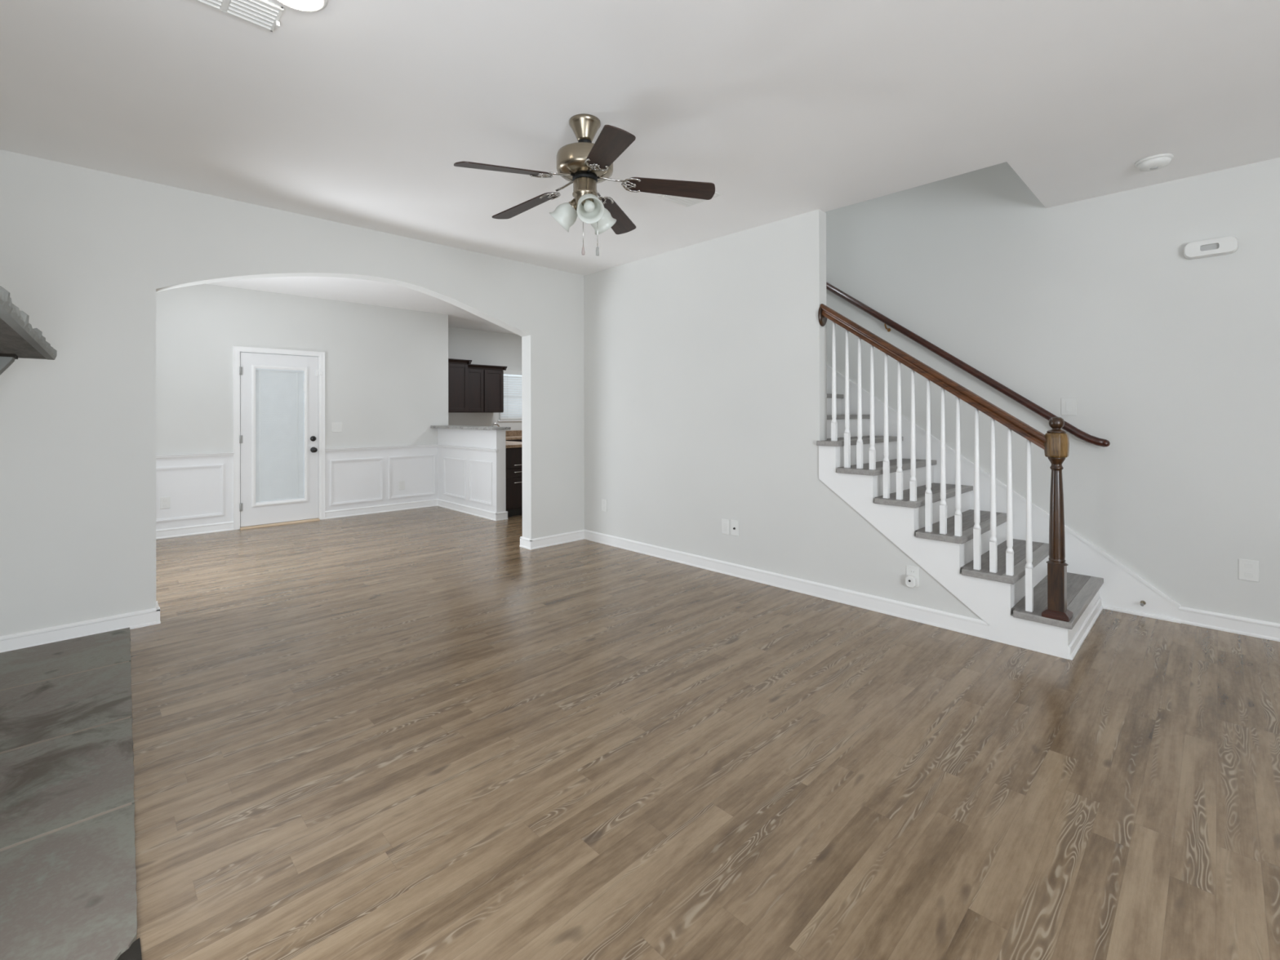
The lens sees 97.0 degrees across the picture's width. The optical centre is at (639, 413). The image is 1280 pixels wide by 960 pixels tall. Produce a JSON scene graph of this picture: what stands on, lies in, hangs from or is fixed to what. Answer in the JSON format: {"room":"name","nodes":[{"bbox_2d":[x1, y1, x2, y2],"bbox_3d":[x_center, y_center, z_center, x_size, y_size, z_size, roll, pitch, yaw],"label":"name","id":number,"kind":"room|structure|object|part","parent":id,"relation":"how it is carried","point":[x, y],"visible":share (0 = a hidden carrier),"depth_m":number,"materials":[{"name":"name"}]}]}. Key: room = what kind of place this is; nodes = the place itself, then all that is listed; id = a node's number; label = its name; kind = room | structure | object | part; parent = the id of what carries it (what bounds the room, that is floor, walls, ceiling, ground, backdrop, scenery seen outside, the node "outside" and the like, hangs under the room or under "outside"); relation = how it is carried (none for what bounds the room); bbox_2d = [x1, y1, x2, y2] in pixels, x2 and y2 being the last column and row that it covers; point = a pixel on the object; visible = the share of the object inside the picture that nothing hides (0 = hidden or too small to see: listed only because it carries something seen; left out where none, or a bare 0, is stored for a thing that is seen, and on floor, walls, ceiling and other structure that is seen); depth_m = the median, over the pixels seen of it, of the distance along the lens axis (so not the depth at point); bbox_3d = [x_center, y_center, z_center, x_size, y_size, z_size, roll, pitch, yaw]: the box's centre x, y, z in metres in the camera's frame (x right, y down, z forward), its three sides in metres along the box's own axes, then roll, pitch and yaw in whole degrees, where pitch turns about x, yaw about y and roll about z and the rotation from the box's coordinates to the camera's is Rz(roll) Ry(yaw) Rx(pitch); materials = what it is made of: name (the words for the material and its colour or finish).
{"room":"living room","nodes":[
{"label":"living room","id":0,"kind":"room"},
{"bbox_2d":[0,149,584,635],"bbox_3d":[-1.088,-0.063,5.522,7.240,2.745,0.156,0,0,-44],"label":"wall","id":1,"kind":"structure","parent":0,"point":[86,254],"depth_m":3.43,"materials":[{"name":"paint"}]},
{"bbox_2d":[0,528,584,653],"bbox_3d":[-1.085,1.260,5.519,7.040,0.098,0.196,0,0,-44],"label":"baseboard","id":2,"kind":"structure","parent":1,"relation":"attached to","point":[148,617],"depth_m":3.34,"materials":[{"name":"paint"}]},
{"bbox_2d":[155,284,448,455],"bbox_3d":[-4.348,-0.053,6.741,4.282,2.745,0.120,0,0,-44],"label":"wall","id":3,"kind":"structure","parent":0,"point":[386,368],"depth_m":6.97,"materials":[{"name":"paint"}]},
{"bbox_2d":[160,496,170,509],"bbox_3d":[-5.019,0.948,5.985,0.082,0.122,0.007,0,0,-44],"label":"wall outlet","id":4,"kind":"object","parent":3,"relation":"attached to","point":[165,502],"visible":1,"depth_m":5.98,"materials":[{"name":"white plastic"}]},
{"bbox_2d":[232,346,324,529],"bbox_3d":[-4.280,0.281,6.744,0.938,2.078,0.167,0,0,-44],"label":"door","id":5,"kind":"structure","parent":3,"relation":"in","point":[278,416],"depth_m":6.73,"materials":[{"name":"paint"}]},
{"bbox_2d":[255,368,303,502],"bbox_3d":[-4.294,0.260,6.753,0.500,1.545,0.016,0,0,-44],"label":"blind","id":6,"kind":"object","parent":5,"relation":"attached to","point":[279,394],"depth_m":6.75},
{"bbox_3d":[-4.270,0.261,6.729,0.576,1.640,0.024,0,0,-44],"label":"glass frame","id":7,"kind":"part","parent":5,"relation":"part of","materials":[{"name":"glass"}]},
{"bbox_3d":[-4.000,0.451,6.952,0.068,0.068,0.073,0,0,-44],"label":"knob","id":8,"kind":"part","parent":5,"relation":"part of","materials":[{"name":"black metal"}]},
{"bbox_2d":[155,498,437,539],"bbox_3d":[-4.316,1.270,6.668,4.023,0.098,0.020,0,0,-44],"label":"baseboard","id":9,"kind":"structure","parent":3,"relation":"attached to","point":[228,526],"depth_m":7.11,"materials":[{"name":"paint"}]},
{"bbox_2d":[155,444,499,529],"bbox_3d":[-3.742,0.879,6.095,4.045,0.876,1.645,0,0,-44],"label":"trim","id":10,"kind":"structure","parent":3,"relation":"attached to","point":[199,487],"depth_m":7.14,"materials":[{"name":"paint"}]},
{"bbox_2d":[332,422,342,431],"bbox_3d":[-3.829,0.177,7.157,0.118,0.122,0.008,0,0,-44],"label":"light switch","id":11,"kind":"object","parent":3,"relation":"attached to","point":[336,426],"visible":1,"depth_m":7.16,"materials":[{"name":"white plastic"}]},
{"bbox_2d":[399,480,404,489],"bbox_3d":[-3.246,0.984,7.717,0.078,0.122,0.007,0,0,-44],"label":"wall outlet","id":12,"kind":"object","parent":3,"relation":"attached to","point":[402,483],"visible":1,"depth_m":7.71,"materials":[{"name":"white plastic"}]},
{"bbox_2d":[437,428,506,512],"bbox_3d":[-2.275,0.762,7.548,0.129,1.108,1.617,0,0,-44],"label":"wall","id":13,"kind":"structure","parent":0,"point":[493,439],"depth_m":7.30,"materials":[{"name":"paint"}]},
{"bbox_2d":[430,425,510,430],"bbox_3d":[-2.310,0.191,7.552,0.310,0.034,1.767,0,0,-44],"label":"countertop","id":14,"kind":"structure","parent":13,"relation":"on","point":[458,427],"depth_m":7.29,"materials":[{"name":"stone"}]},
{"bbox_2d":[437,498,507,520],"bbox_3d":[-2.267,1.267,7.540,0.169,0.098,1.637,0,0,-44],"label":"baseboard","id":15,"kind":"structure","parent":13,"relation":"attached to","point":[481,513],"depth_m":7.30,"materials":[{"name":"paint"}]},
{"bbox_2d":[448,326,521,431],"bbox_3d":[-2.549,-0.050,10.009,3.058,2.745,0.120,0,0,-44],"label":"wall","id":16,"kind":"structure","parent":0,"point":[481,347],"depth_m":9.79,"materials":[{"name":"paint"}]},
{"bbox_2d":[448,358,471,412],"bbox_3d":[-3.111,-0.433,9.053,0.682,0.843,0.461,0,0,-44],"label":"upper cabinet","id":17,"kind":"object","parent":16,"relation":"attached to","point":[457,368],"visible":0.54,"depth_m":8.99,"materials":[{"name":"brown wood"}]},
{"bbox_3d":[-3.112,-0.822,9.054,0.682,0.064,0.460,0,0,-44],"label":"crown moulding","id":18,"kind":"part","parent":17,"relation":"part of","materials":[{"name":"brown wood"}]},
{"bbox_2d":[467,364,506,412],"bbox_3d":[-2.665,-0.405,9.552,0.746,0.787,0.371,0,0,-44],"label":"upper cabinet","id":19,"kind":"object","parent":16,"relation":"attached to","point":[485,382],"visible":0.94,"depth_m":9.42,"materials":[{"name":"brown wood"}]},
{"bbox_3d":[-2.713,-0.374,9.301,0.313,0.700,0.020,0,0,-44],"label":"cabinet door","id":20,"kind":"part","parent":19,"relation":"part of","materials":[{"name":"brown wood"}]},
{"bbox_3d":[-2.665,-0.766,9.553,0.746,0.064,0.370,0,0,-44],"label":"crown moulding","id":21,"kind":"part","parent":19,"relation":"part of","materials":[{"name":"brown wood"}]},
{"bbox_3d":[-2.463,-0.374,9.545,0.356,0.700,0.020,0,0,-44],"label":"cabinet door","id":22,"kind":"part","parent":19,"relation":"part of","materials":[{"name":"brown wood"}]},
{"bbox_2d":[497,373,521,421],"bbox_3d":[-2.118,-0.295,10.396,1.160,0.885,0.130,0,0,-44],"label":"window","id":23,"kind":"structure","parent":16,"relation":"in","point":[504,374],"depth_m":10.16,"materials":[{"name":"paint"}]},
{"bbox_3d":[-2.099,0.135,10.377,1.160,0.025,0.080,0,0,-44],"label":"sill","id":24,"kind":"part","parent":23,"relation":"part of","materials":[{"name":"paint"}]},
{"bbox_2d":[499,369,521,419],"bbox_3d":[-2.072,-0.329,10.350,1.120,0.889,0.051,0,0,-44],"label":"window blind","id":25,"kind":"object","parent":23,"relation":"attached to","point":[510,403],"visible":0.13,"depth_m":10.13,"materials":[{"name":"white plastic"}]},
{"bbox_3d":[-2.353,-0.298,10.050,0.004,0.800,0.002,0,0,-44],"label":"ladder cord","id":26,"kind":"part","parent":25,"relation":"part of","materials":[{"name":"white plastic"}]},
{"bbox_3d":[-2.071,0.102,10.348,1.100,0.028,0.030,0,0,-44],"label":"rail","id":27,"kind":"part","parent":25,"relation":"part of","materials":[{"name":"white plastic"}]},
{"bbox_2d":[0,0,1279,334],"bbox_3d":[0.128,-1.566,4.277,7.240,0.250,12.130,0,0,-44],"label":"ceiling","id":28,"kind":"structure","parent":0,"point":[362,113],"depth_m":2.61,"materials":[{"name":"paint"}]},
{"bbox_2d":[193,0,284,31],"bbox_3d":[-1.511,-1.430,1.887,0.536,0.026,0.166,0,0,-44],"label":"ceiling vent","id":29,"kind":"object","parent":28,"relation":"in","point":[264,14],"visible":1,"depth_m":2.01,"materials":[{"name":"white plastic"}]},
{"bbox_2d":[276,0,327,12],"bbox_3d":[-1.174,-1.427,1.924,0.196,0.032,0.196,0,0,-44],"label":"recessed light","id":30,"kind":"object","parent":28,"relation":"in","point":[310,6],"visible":1,"depth_m":1.97,"materials":[{"name":"white plastic"}]},
{"bbox_2d":[453,113,715,255],"bbox_3d":[-0.306,-1.112,2.806,1.222,0.663,1.230,0,0,-44],"label":"ceiling fan","id":31,"kind":"object","parent":28,"relation":"hanging from","point":[584,163],"visible":1,"depth_m":2.76,"materials":[{"name":"brown wood"}]},
{"bbox_3d":[-0.613,-1.099,2.557,0.442,0.069,0.130,-3,1,-36],"label":"fan blade","id":32,"kind":"part","parent":31,"relation":"part of","materials":[{"name":"brown wood"}]},
{"bbox_3d":[-0.617,-1.115,3.055,0.441,0.069,0.130,0,0,36],"label":"fan blade","id":33,"kind":"part","parent":31,"relation":"part of","materials":[{"name":"brown wood"}]},
{"bbox_3d":[-0.368,-0.994,2.830,0.110,0.132,0.132,-44,-10,10],"label":"lamp shade","id":34,"kind":"part","parent":31,"relation":"part of","materials":[{"name":"white glass"}]},
{"bbox_2d":[568,198,577,210],"bbox_3d":[-0.323,-1.037,2.820,0.044,0.062,0.062,-44,-10,10],"label":"socket","id":35,"kind":"object","parent":31,"relation":"attached to","point":[573,203],"depth_m":2.79,"materials":[{"name":"silver metal"}]},
{"bbox_3d":[-0.282,-0.919,2.811,0.004,0.189,0.003,0,0,-44],"label":"pull chain","id":36,"kind":"part","parent":31,"relation":"part of","materials":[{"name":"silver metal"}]},
{"bbox_2d":[581,193,593,206],"bbox_3d":[-0.258,-1.037,2.757,0.062,0.062,0.044,0,43,-16],"label":"socket","id":37,"kind":"object","parent":31,"relation":"attached to","point":[590,199],"depth_m":2.74,"materials":[{"name":"silver metal"}]},
{"bbox_3d":[-0.245,-0.997,2.716,0.054,0.054,0.078,0,43,-16],"label":"light bulb","id":38,"kind":"part","parent":31,"relation":"part of","materials":[{"name":"white glass"}]},
{"bbox_3d":[-0.245,-0.994,2.713,0.132,0.132,0.110,0,43,-16],"label":"lamp shade","id":39,"kind":"part","parent":31,"relation":"part of","materials":[{"name":"white glass"}]},
{"bbox_3d":[-0.204,-0.994,2.878,0.132,0.132,0.110,0,-43,44],"label":"lamp shade","id":40,"kind":"part","parent":31,"relation":"part of","materials":[{"name":"white glass"}]},
{"bbox_3d":[-0.139,-1.117,2.404,0.130,0.069,0.442,0,0,-18],"label":"fan blade","id":41,"kind":"part","parent":31,"relation":"part of","materials":[{"name":"brown wood"}]},
{"bbox_3d":[-0.144,-1.115,3.212,0.130,0.069,0.442,0,0,18],"label":"fan blade","id":42,"kind":"part","parent":31,"relation":"part of","materials":[{"name":"brown wood"}]},
{"bbox_3d":[0.152,-1.117,2.810,0.442,0.069,0.130,0,0,0],"label":"fan blade","id":43,"kind":"part","parent":31,"relation":"part of","materials":[{"name":"brown wood"}]},
{"bbox_2d":[657,191,721,207],"bbox_3d":[0.329,-1.436,3.738,0.296,0.014,0.298,0,0,-44],"label":"ceiling vent","id":44,"kind":"object","parent":28,"relation":"in","point":[686,202],"visible":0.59,"depth_m":3.80,"materials":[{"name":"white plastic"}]},
{"bbox_2d":[1134,153,1173,171],"bbox_3d":[2.944,-1.425,3.243,0.164,0.050,0.164,0,0,-44],"label":"smoke detector","id":45,"kind":"object","parent":28,"relation":"attached to","point":[1153,162],"visible":1,"depth_m":3.21,"materials":[{"name":"white plastic"}]},
{"bbox_2d":[129,506,1279,959],"bbox_3d":[0.135,1.364,4.270,7.240,0.120,12.130,0,0,-44],"label":"floor","id":46,"kind":"structure","parent":0,"point":[427,733],"depth_m":2.06,"materials":[{"name":"brown wood"}]},
{"bbox_2d":[0,627,142,959],"bbox_3d":[-2.205,1.297,2.077,0.623,0.013,3.161,0,0,-44],"label":"hearth","id":47,"kind":"object","parent":46,"relation":"on","point":[68,873],"visible":1,"depth_m":1.87,"materials":[{"name":"stone"}]},
{"bbox_2d":[505,447,522,516],"bbox_3d":[-2.384,0.881,8.212,0.575,0.875,2.634,0,0,-44],"label":"base cabinet","id":48,"kind":"object","parent":46,"relation":"on","point":[513,456],"visible":0.25,"depth_m":7.17,"materials":[{"name":"brown wood"}]},
{"bbox_2d":[505,440,522,448],"bbox_3d":[-2.377,0.423,8.232,0.616,0.038,2.653,0,0,-44],"label":"countertop","id":49,"kind":"structure","parent":48,"relation":"on","point":[508,444],"depth_m":7.24,"materials":[{"name":"stone"}]},
{"bbox_3d":[-1.485,0.574,7.288,0.558,0.250,0.018,0,0,-44],"label":"drawer","id":50,"kind":"part","parent":48,"relation":"part of","materials":[{"name":"brown wood"}]},
{"bbox_3d":[-1.484,1.010,7.288,0.558,0.378,0.018,0,0,-44],"label":"drawer","id":51,"kind":"part","parent":48,"relation":"part of","materials":[{"name":"brown wood"}]},
{"bbox_3d":[-1.484,0.760,7.288,0.558,0.108,0.018,0,0,-44],"label":"drawer","id":52,"kind":"part","parent":48,"relation":"part of","materials":[{"name":"brown wood"}]},
{"bbox_2d":[505,439,522,441],"bbox_3d":[-2.074,0.884,9.964,2.234,0.874,0.580,0,0,-44],"label":"base cabinet","id":53,"kind":"object","parent":46,"relation":"on","point":[517,440],"visible":0.02,"depth_m":9.55,"materials":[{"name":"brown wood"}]},
{"bbox_2d":[505,430,522,439],"bbox_3d":[-2.064,0.378,9.955,2.236,0.134,0.628,0,0,-44],"label":"countertop","id":54,"kind":"structure","parent":53,"relation":"on","point":[512,434],"depth_m":10.09,"materials":[{"name":"stone"}]},
{"bbox_2d":[816,393,1103,660],"bbox_3d":[1.846,0.474,4.195,1.159,1.650,2.342,0,0,-44],"label":"staircase","id":55,"kind":"structure","parent":46,"relation":"on","point":[993,597],"depth_m":3.56,"materials":[{"name":"wood"}]},
{"bbox_2d":[817,303,1072,622],"bbox_3d":[1.790,0.159,3.516,0.120,1.877,1.422,0,0,-44],"label":"balustrade","id":56,"kind":"object","parent":55,"relation":"on","point":[1055,443],"visible":1,"depth_m":3.36,"materials":[{"name":"paint"}]},
{"bbox_3d":[1.756,-0.286,3.550,0.062,0.986,1.313,0,0,-44],"label":"handrail","id":57,"kind":"part","parent":56,"relation":"part of","materials":[{"name":"brown wood"}]},
{"bbox_3d":[2.246,0.648,3.049,0.097,0.825,0.097,0,0,-44],"label":"newel post","id":58,"kind":"part","parent":56,"relation":"part of","materials":[{"name":"brown wood"}]},
{"bbox_3d":[2.667,1.262,3.372,1.135,0.068,0.019,0,0,-44],"label":"moulding","id":59,"kind":"part","parent":55,"relation":"part of","materials":[{"name":"paint"}]},
{"bbox_2d":[583,208,1013,620],"bbox_3d":[0.874,-0.070,4.489,0.104,2.745,4.065,0,0,-44],"label":"wall","id":60,"kind":"structure","parent":0,"point":[705,362],"depth_m":4.59,"materials":[{"name":"paint"}]},
{"bbox_2d":[601,498,606,511],"bbox_3d":[-0.360,0.923,5.673,0.007,0.120,0.074,0,0,-44],"label":"wall outlet","id":61,"kind":"object","parent":60,"relation":"attached to","point":[603,501],"visible":1,"depth_m":5.67,"materials":[{"name":"white plastic"}]},
{"bbox_2d":[721,518,728,534],"bbox_3d":[0.693,0.922,4.595,0.008,0.122,0.074,0,0,-44],"label":"blank plate","id":62,"kind":"object","parent":60,"relation":"attached to","point":[725,522],"visible":1,"depth_m":4.59,"materials":[{"name":"white plastic"}]},
{"bbox_2d":[730,520,738,536],"bbox_3d":[0.754,0.918,4.525,0.018,0.122,0.074,0,0,-44],"label":"cable plate","id":63,"kind":"object","parent":60,"relation":"attached to","point":[734,524],"visible":1,"depth_m":4.52,"materials":[{"name":"white plastic"}]},
{"bbox_2d":[584,529,989,639],"bbox_3d":[0.709,1.254,4.572,0.016,0.098,3.706,0,0,-44],"label":"baseboard","id":64,"kind":"structure","parent":60,"relation":"attached to","point":[954,622],"depth_m":4.02,"materials":[{"name":"paint"}]},
{"bbox_2d":[906,564,919,587],"bbox_3d":[1.711,1.023,3.553,0.008,0.128,0.076,0,0,-44],"label":"wall outlet","id":65,"kind":"object","parent":60,"relation":"attached to","point":[910,570],"visible":0.66,"depth_m":3.54,"materials":[{"name":"white plastic"}]},
{"bbox_2d":[905,574,916,587],"bbox_3d":[1.692,1.051,3.537,0.042,0.070,0.058,0,0,-44],"label":"plug","id":66,"kind":"object","parent":65,"relation":"attached to","point":[910,580],"visible":1,"depth_m":3.52,"materials":[{"name":"white plastic"}]},
{"bbox_2d":[909,568,915,574],"bbox_3d":[1.709,0.996,3.551,0.002,0.028,0.034,0,0,-44],"label":"socket","id":67,"kind":"object","parent":65,"relation":"attached to","point":[912,571],"depth_m":3.55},
{"bbox_2d":[825,157,1279,623],"bbox_3d":[2.909,-1.304,4.027,0.100,5.200,7.888,0,0,-44],"label":"wall","id":68,"kind":"structure","parent":0,"point":[1171,359],"depth_m":3.71,"materials":[{"name":"paint"}]},
{"bbox_2d":[826,281,1110,447],"bbox_3d":[2.288,-0.574,4.519,0.100,1.600,2.267,0,0,-44],"label":"wall handrail","id":69,"kind":"object","parent":68,"relation":"attached to","point":[1089,438],"visible":0.87,"depth_m":4.26,"materials":[{"name":"brown wood"}]},
{"bbox_2d":[826,364,1181,623],"bbox_3d":[2.365,0.275,4.490,0.031,2.047,2.780,0,0,-44],"label":"trim","id":70,"kind":"structure","parent":68,"relation":"attached to","point":[1122,590],"depth_m":4.02,"materials":[{"name":"paint"}]},
{"bbox_2d":[1061,397,1076,415],"bbox_3d":[2.955,-0.046,3.902,0.009,0.120,0.086,0,0,-44],"label":"light switch","id":71,"kind":"object","parent":68,"relation":"attached to","point":[1068,405],"visible":1,"depth_m":3.90,"materials":[{"name":"white plastic"}]},
{"bbox_2d":[1140,600,1146,606],"bbox_3d":[3.197,1.213,3.601,0.058,0.028,0.027,0,0,-44],"label":"door stop","id":72,"kind":"object","parent":68,"relation":"attached to","point":[1142,602],"visible":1,"depth_m":3.61,"materials":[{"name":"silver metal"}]},
{"bbox_2d":[1183,235,1238,259],"bbox_3d":[3.420,-0.992,3.395,0.052,0.100,0.230,0,0,-44],"label":"door chime","id":73,"kind":"object","parent":68,"relation":"attached to","point":[1225,245],"visible":1,"depth_m":3.38,"materials":[{"name":"white plastic"}]},
{"bbox_2d":[1178,606,1279,641],"bbox_3d":[4.447,1.240,2.367,0.020,0.098,3.180,0,0,-44],"label":"baseboard","id":74,"kind":"structure","parent":68,"relation":"attached to","point":[1268,630],"depth_m":3.34,"materials":[{"name":"paint"}]},
{"bbox_2d":[1238,558,1259,582],"bbox_3d":[3.546,0.915,3.298,0.007,0.122,0.082,0,0,-44],"label":"wall outlet","id":75,"kind":"object","parent":68,"relation":"attached to","point":[1248,570],"visible":1,"depth_m":3.30,"materials":[{"name":"white plastic"}]},
{"bbox_2d":[1244,572,1253,577],"bbox_3d":[3.545,0.942,3.296,0.002,0.028,0.034,0,0,-44],"label":"socket","id":76,"kind":"object","parent":75,"relation":"attached to","point":[1246,575],"depth_m":3.30,"materials":[{"name":"white plastic"}]},
{"bbox_2d":[1244,563,1253,568],"bbox_3d":[3.544,0.888,3.296,0.002,0.028,0.034,0,0,-44],"label":"socket","id":77,"kind":"object","parent":75,"relation":"attached to","point":[1246,566],"depth_m":3.30,"materials":[{"name":"white plastic"}]},
{"bbox_3d":[-2.329,0.679,1.776,0.029,1.220,1.800,0,0,-44],"label":"wall","id":78,"kind":"structure","parent":0,"visible":0},
{"bbox_2d":[0,285,57,374],"bbox_3d":[-2.055,-0.128,1.717,0.335,0.377,2.428,0,0,-44],"label":"fireplace mantel","id":79,"kind":"object","parent":78,"relation":"on","point":[18,338],"visible":1,"depth_m":2.01,"materials":[{"name":"stone"}]},
{"bbox_2d":[0,317,46,359],"bbox_3d":[-2.063,-0.284,1.705,0.308,0.050,2.422,0,0,-44],"label":"shelf","id":80,"kind":"object","parent":79,"relation":"attached to","point":[18,338],"depth_m":2.06,"materials":[{"name":"stone"}]}
]}

